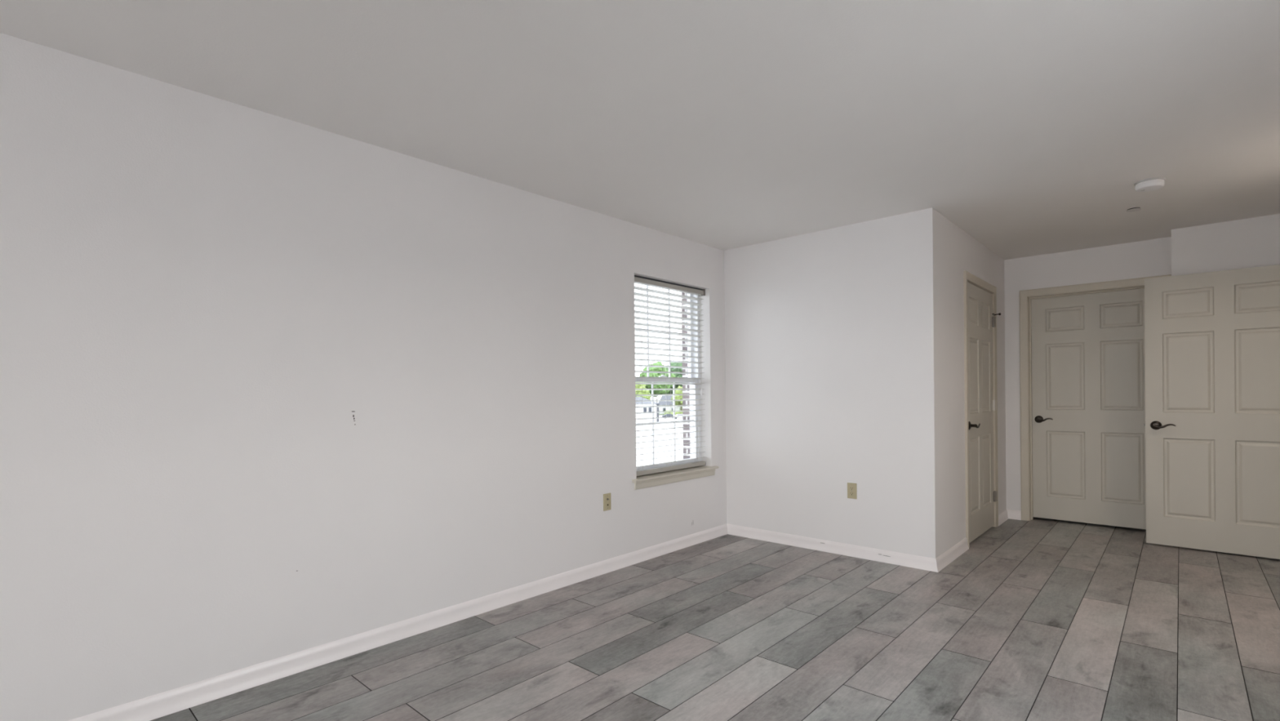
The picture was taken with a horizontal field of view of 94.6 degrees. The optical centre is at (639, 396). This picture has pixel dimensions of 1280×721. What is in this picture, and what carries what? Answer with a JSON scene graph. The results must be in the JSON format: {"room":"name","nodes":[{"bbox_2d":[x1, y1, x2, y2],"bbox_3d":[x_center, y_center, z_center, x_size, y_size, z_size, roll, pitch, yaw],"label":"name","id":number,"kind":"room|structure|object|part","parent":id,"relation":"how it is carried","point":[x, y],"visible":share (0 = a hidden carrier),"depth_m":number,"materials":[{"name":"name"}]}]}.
{"room":"empty bedroom","nodes":[
{"label":"empty bedroom","id":0,"kind":"room"},
{"bbox_2d":[0,32,726,720],"bbox_3d":[-1.433,-0.003,2.835,0.201,2.618,13.550,0,0,42],"label":"wall","id":1,"kind":"structure","parent":0,"point":[272,386],"depth_m":2.53,"materials":[{"name":"paint"}]},
{"bbox_2d":[68,524,727,720],"bbox_3d":[-2.529,1.182,1.465,0.022,0.083,9.725,0,0,42],"label":"baseboard","id":2,"kind":"structure","parent":1,"relation":"attached to","point":[171,701],"depth_m":2.77,"materials":[{"name":"paint"}]},
{"bbox_2d":[603,493,611,511],"bbox_3d":[-0.218,0.716,3.998,0.016,0.114,0.070,0,0,42],"label":"wall jack","id":3,"kind":"object","parent":1,"relation":"attached to","point":[606,497],"visible":1,"depth_m":4.00,"materials":[{"name":"beige plastic"}]},
{"bbox_2d":[631,285,719,489],"bbox_3d":[0.219,-0.141,4.612,0.240,1.609,1.009,0,0,42],"label":"window","id":4,"kind":"structure","parent":1,"relation":"in","point":[650,480],"depth_m":4.76,"materials":[{"name":"white plastic"}]},
{"bbox_3d":[0.187,0.206,4.643,0.036,0.708,0.846,0,0,42],"label":"sash","id":5,"kind":"part","parent":4,"relation":"part of","materials":[{"name":"white plastic"}]},
{"bbox_2d":[634,275,705,475],"bbox_3d":[0.228,-0.154,4.599,0.070,1.463,0.911,0,0,42],"label":"window blind","id":6,"kind":"object","parent":4,"relation":"attached to","point":[637,279],"visible":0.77,"depth_m":4.59,"materials":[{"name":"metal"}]},
{"bbox_3d":[-0.002,-0.140,4.358,0.051,1.386,0.004,0,0,42],"label":"ladder cord","id":7,"kind":"part","parent":6,"relation":"part of","materials":[{"name":"white fabric"}]},
{"bbox_3d":[0.211,-0.878,4.602,0.036,0.015,0.872,0,0,42],"label":"mounting rail","id":8,"kind":"part","parent":6,"relation":"part of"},
{"bbox_3d":[0.221,-0.144,4.601,0.051,1.386,0.004,0,0,42],"label":"ladder cord","id":9,"kind":"part","parent":6,"relation":"part of","materials":[{"name":"white fabric"}]},
{"bbox_3d":[0.228,0.561,4.604,0.048,0.033,0.886,0,0,42],"label":"rail","id":10,"kind":"part","parent":6,"relation":"part of","materials":[{"name":"white plastic"}]},
{"bbox_3d":[0.464,-0.147,4.867,0.051,1.386,0.004,0,0,42],"label":"ladder cord","id":11,"kind":"part","parent":6,"relation":"part of","materials":[{"name":"white fabric"}]},
{"bbox_3d":[0.503,-0.450,4.865,0.006,0.785,0.010,0,0,42],"label":"lift cord","id":12,"kind":"part","parent":6,"relation":"part of","materials":[{"name":"white fabric"}]},
{"bbox_3d":[0.227,0.596,4.615,0.240,0.018,1.009,0,0,42],"label":"sill","id":13,"kind":"part","parent":4,"relation":"part of","materials":[{"name":"paint"}]},
{"bbox_3d":[0.147,-0.511,4.669,0.036,0.801,0.846,0,0,42],"label":"sash","id":14,"kind":"part","parent":4,"relation":"part of","materials":[{"name":"white plastic"}]},
{"bbox_3d":[0.166,-0.179,4.657,0.094,1.533,0.914,0,0,42],"label":"frame","id":15,"kind":"part","parent":4,"relation":"part of","materials":[{"name":"white plastic"}]},
{"bbox_2d":[0,0,1279,259],"bbox_3d":[0.397,-1.349,1.143,5.200,0.250,13.550,0,0,42],"label":"ceiling","id":16,"kind":"structure","parent":0,"point":[1031,126],"depth_m":2.40,"materials":[{"name":"paint"}]},
{"bbox_2d":[1125,207,1141,212],"bbox_3d":[3.344,-1.263,4.002,0.080,0.010,0.080,0,0,42],"label":"sprinkler cover","id":17,"kind":"object","parent":16,"relation":"attached to","point":[1134,209],"visible":1,"depth_m":3.99,"materials":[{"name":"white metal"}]},
{"bbox_2d":[1133,177,1165,191],"bbox_3d":[2.995,-1.237,3.471,0.140,0.049,0.140,0,0,42],"label":"smoke detector","id":18,"kind":"object","parent":16,"relation":"attached to","point":[1155,183],"visible":1,"depth_m":3.43,"materials":[{"name":"grey plastic"}]},
{"bbox_2d":[681,292,689,458],"bbox_3d":[-1.510,3.198,2.950,0.100,9.618,13.550,0,0,42],"label":"wall","id":19,"kind":"structure","parent":0,"point":[684,370],"depth_m":5.08,"materials":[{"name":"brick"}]},
{"bbox_2d":[150,516,1279,720],"bbox_3d":[0.425,1.253,1.153,5.200,0.120,13.550,0,0,42],"label":"floor","id":20,"kind":"structure","parent":0,"point":[1040,619],"depth_m":2.78,"materials":[{"name":"grey wood"}]},
{"bbox_2d":[724,211,916,555],"bbox_3d":[1.341,-0.040,4.580,1.542,2.418,0.120,0,0,42],"label":"wall","id":21,"kind":"structure","parent":0,"point":[820,349],"depth_m":4.45,"materials":[{"name":"paint"}]},
{"bbox_2d":[726,523,937,572],"bbox_3d":[1.358,1.128,4.484,1.683,0.083,0.022,0,0,42],"label":"baseboard","id":22,"kind":"structure","parent":21,"relation":"attached to","point":[917,562],"depth_m":4.38,"materials":[{"name":"paint"}]},
{"bbox_2d":[847,482,857,498],"bbox_3d":[1.548,0.691,4.314,0.070,0.114,0.009,0,0,42],"label":"wall outlet","id":23,"kind":"object","parent":21,"relation":"attached to","point":[851,487],"visible":1,"depth_m":4.31,"materials":[{"name":"beige plastic"}]},
{"bbox_2d":[913,208,1006,558],"bbox_3d":[2.688,-0.055,4.821,0.120,2.418,2.294,0,0,42],"label":"wall","id":24,"kind":"structure","parent":0,"point":[943,251],"depth_m":4.10,"materials":[{"name":"paint"}]},
{"bbox_2d":[935,537,968,572],"bbox_3d":[2.226,1.120,4.202,0.022,0.083,0.776,0,0,42],"label":"baseboard","id":25,"kind":"structure","parent":24,"relation":"attached to","point":[951,554],"depth_m":4.18,"materials":[{"name":"paint"}]},
{"bbox_2d":[963,270,1000,546],"bbox_3d":[2.785,0.098,4.881,0.182,2.110,1.000,0,0,42],"label":"door","id":26,"kind":"structure","parent":24,"relation":"in","point":[980,313],"depth_m":4.85,"materials":[{"name":"beige paint"}]},
{"bbox_3d":[2.615,0.230,4.604,0.055,0.035,0.131,0,0,42],"label":"handle","id":27,"kind":"part","parent":26,"relation":"part of","materials":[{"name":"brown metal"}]},
{"bbox_2d":[998,509,1008,525],"bbox_3d":[3.304,1.104,5.381,0.022,0.083,0.419,0,0,42],"label":"baseboard","id":28,"kind":"structure","parent":24,"relation":"attached to","point":[1002,517],"depth_m":5.38,"materials":[{"name":"paint"}]},
{"bbox_2d":[1004,236,1171,511],"bbox_3d":[4.225,-0.072,4.888,2.058,2.418,0.120,0,0,42],"label":"wall","id":29,"kind":"structure","parent":0,"point":[1153,257],"depth_m":5.33,"materials":[{"name":"paint"}]},
{"bbox_2d":[1006,509,1021,519],"bbox_3d":[3.475,1.102,5.495,0.120,0.083,0.022,0,0,42],"label":"baseboard","id":30,"kind":"structure","parent":29,"relation":"attached to","point":[1012,514],"depth_m":5.49,"materials":[{"name":"paint"}]},
{"bbox_2d":[1019,274,1171,528],"bbox_3d":[3.935,0.083,5.144,1.043,2.114,0.138,0,0,42],"label":"door","id":31,"kind":"structure","parent":29,"relation":"in","point":[1082,362],"depth_m":5.20,"materials":[{"name":"beige paint"}]},
{"bbox_3d":[3.680,0.215,5.373,0.131,0.035,0.055,0,0,42],"label":"handle","id":32,"kind":"part","parent":31,"relation":"part of","materials":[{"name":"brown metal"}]},
{"bbox_2d":[1171,213,1279,275],"bbox_3d":[4.472,-0.072,4.385,0.774,2.418,0.290,0,0,42],"label":"wall","id":33,"kind":"structure","parent":0,"point":[1250,242],"depth_m":4.33,"materials":[{"name":"paint"}]},
{"label":"outside","id":34,"kind":"structure","parent":0,"visible":0},
{"bbox_2d":[635,399,683,466],"bbox_3d":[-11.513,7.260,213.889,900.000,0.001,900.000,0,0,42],"label":"ground","id":35,"kind":"structure","parent":34,"point":[648,438],"depth_m":96.89,"materials":[{"name":"concrete"}]},
{"bbox_2d":[635,396,657,425],"bbox_3d":[-5.809,3.833,156.017,21.100,7.200,12.800,-1,0,0],"label":"house","id":36,"kind":"structure","parent":35,"relation":"on","point":[637,398],"depth_m":150.01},
{"bbox_2d":[655,402,659,426],"bbox_3d":[4.448,4.485,147.020,1.100,5.750,1.100,-1,0,0],"label":"lamp post","id":37,"kind":"object","parent":35,"relation":"on","point":[657,403],"visible":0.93,"depth_m":146.75,"materials":[{"name":"metal"}]},
{"bbox_3d":[4.446,4.310,147.019,0.600,4.300,0.600,-1,0,0],"label":"post","id":38,"kind":"part","parent":37,"relation":"part of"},
{"bbox_2d":[661,413,673,418],"bbox_3d":[9.269,6.397,190.028,4.500,1.465,1.800,-1,0,-6],"label":"car","id":39,"kind":"object","parent":35,"relation":"on","point":[665,415],"visible":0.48,"depth_m":189.17,"materials":[{"name":"paint"}]},
{"bbox_2d":[658,393,679,413],"bbox_3d":[11.533,3.021,236.515,8.800,7.800,9.800,-1,0,0],"label":"house","id":40,"kind":"structure","parent":35,"relation":"on","point":[668,397],"depth_m":232.06,"materials":[{"name":"white"}]},
{"bbox_2d":[664,410,682,414],"bbox_3d":[17.067,6.203,218.851,16.000,1.993,2.077,-1,0,0],"label":"hedge","id":41,"kind":"object","parent":35,"relation":"on","point":[676,412],"visible":0.26,"depth_m":218.05,"materials":[{"name":"green plant"}]},
{"bbox_2d":[675,413,682,418],"bbox_3d":[12.669,6.376,186.028,4.500,1.465,1.800,-1,0,0],"label":"car","id":42,"kind":"object","parent":35,"relation":"on","point":[677,415],"visible":0.36,"depth_m":185.15,"materials":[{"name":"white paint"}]},
{"bbox_3d":[0.886,0.035,-0.200,0.120,2.518,11.899,0,0,42],"label":"wall","id":43,"kind":"structure","parent":0,"visible":0},
{"bbox_2d":[1143,264,1279,559],"bbox_3d":[4.222,0.112,4.262,0.896,2.029,0.158,0,0,43],"label":"door","id":44,"kind":"structure","parent":43,"relation":"in","point":[1212,339],"depth_m":4.29,"materials":[{"name":"beige paint"}]},
{"bbox_3d":[3.949,0.225,4.449,0.131,0.035,0.055,0,0,43],"label":"handle","id":45,"kind":"part","parent":44,"relation":"part of","materials":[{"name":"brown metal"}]},
{"bbox_3d":[15.071,6.579,297.030,150.000,0.120,150.000,-1,0,0],"label":"lawn","id":46,"kind":"structure","parent":0,"visible":0},
{"bbox_2d":[635,382,651,399],"bbox_3d":[-1.237,0.263,235.076,11.880,13.623,10.742,-1,0,0],"label":"leafy tree","id":47,"kind":"object","parent":46,"relation":"on","point":[637,386],"visible":0.23,"depth_m":232.06,"materials":[{"name":"green plant"}]},
{"bbox_2d":[639,361,675,402],"bbox_3d":[8.242,-5.025,284.661,18.053,23.585,16.937,-1,0,0],"label":"leafy tree","id":48,"kind":"object","parent":46,"relation":"on","point":[658,363],"visible":0.4,"depth_m":279.78,"materials":[{"name":"green plant"}]},
{"bbox_2d":[666,360,682,394],"bbox_3d":[19.175,-5.901,300.371,19.396,24.975,19.246,-1,0,0],"label":"leafy tree","id":49,"kind":"object","parent":46,"relation":"on","point":[677,364],"visible":0.09,"depth_m":294.64,"materials":[{"name":"green plant"}]},
{"bbox_2d":[671,385,682,410],"bbox_3d":[15.671,1.416,225.133,7.844,11.043,7.411,-1,0,0],"label":"leafy tree","id":50,"kind":"object","parent":46,"relation":"on","point":[677,392],"visible":0.37,"depth_m":222.79,"materials":[{"name":"green plant"}]}
]}

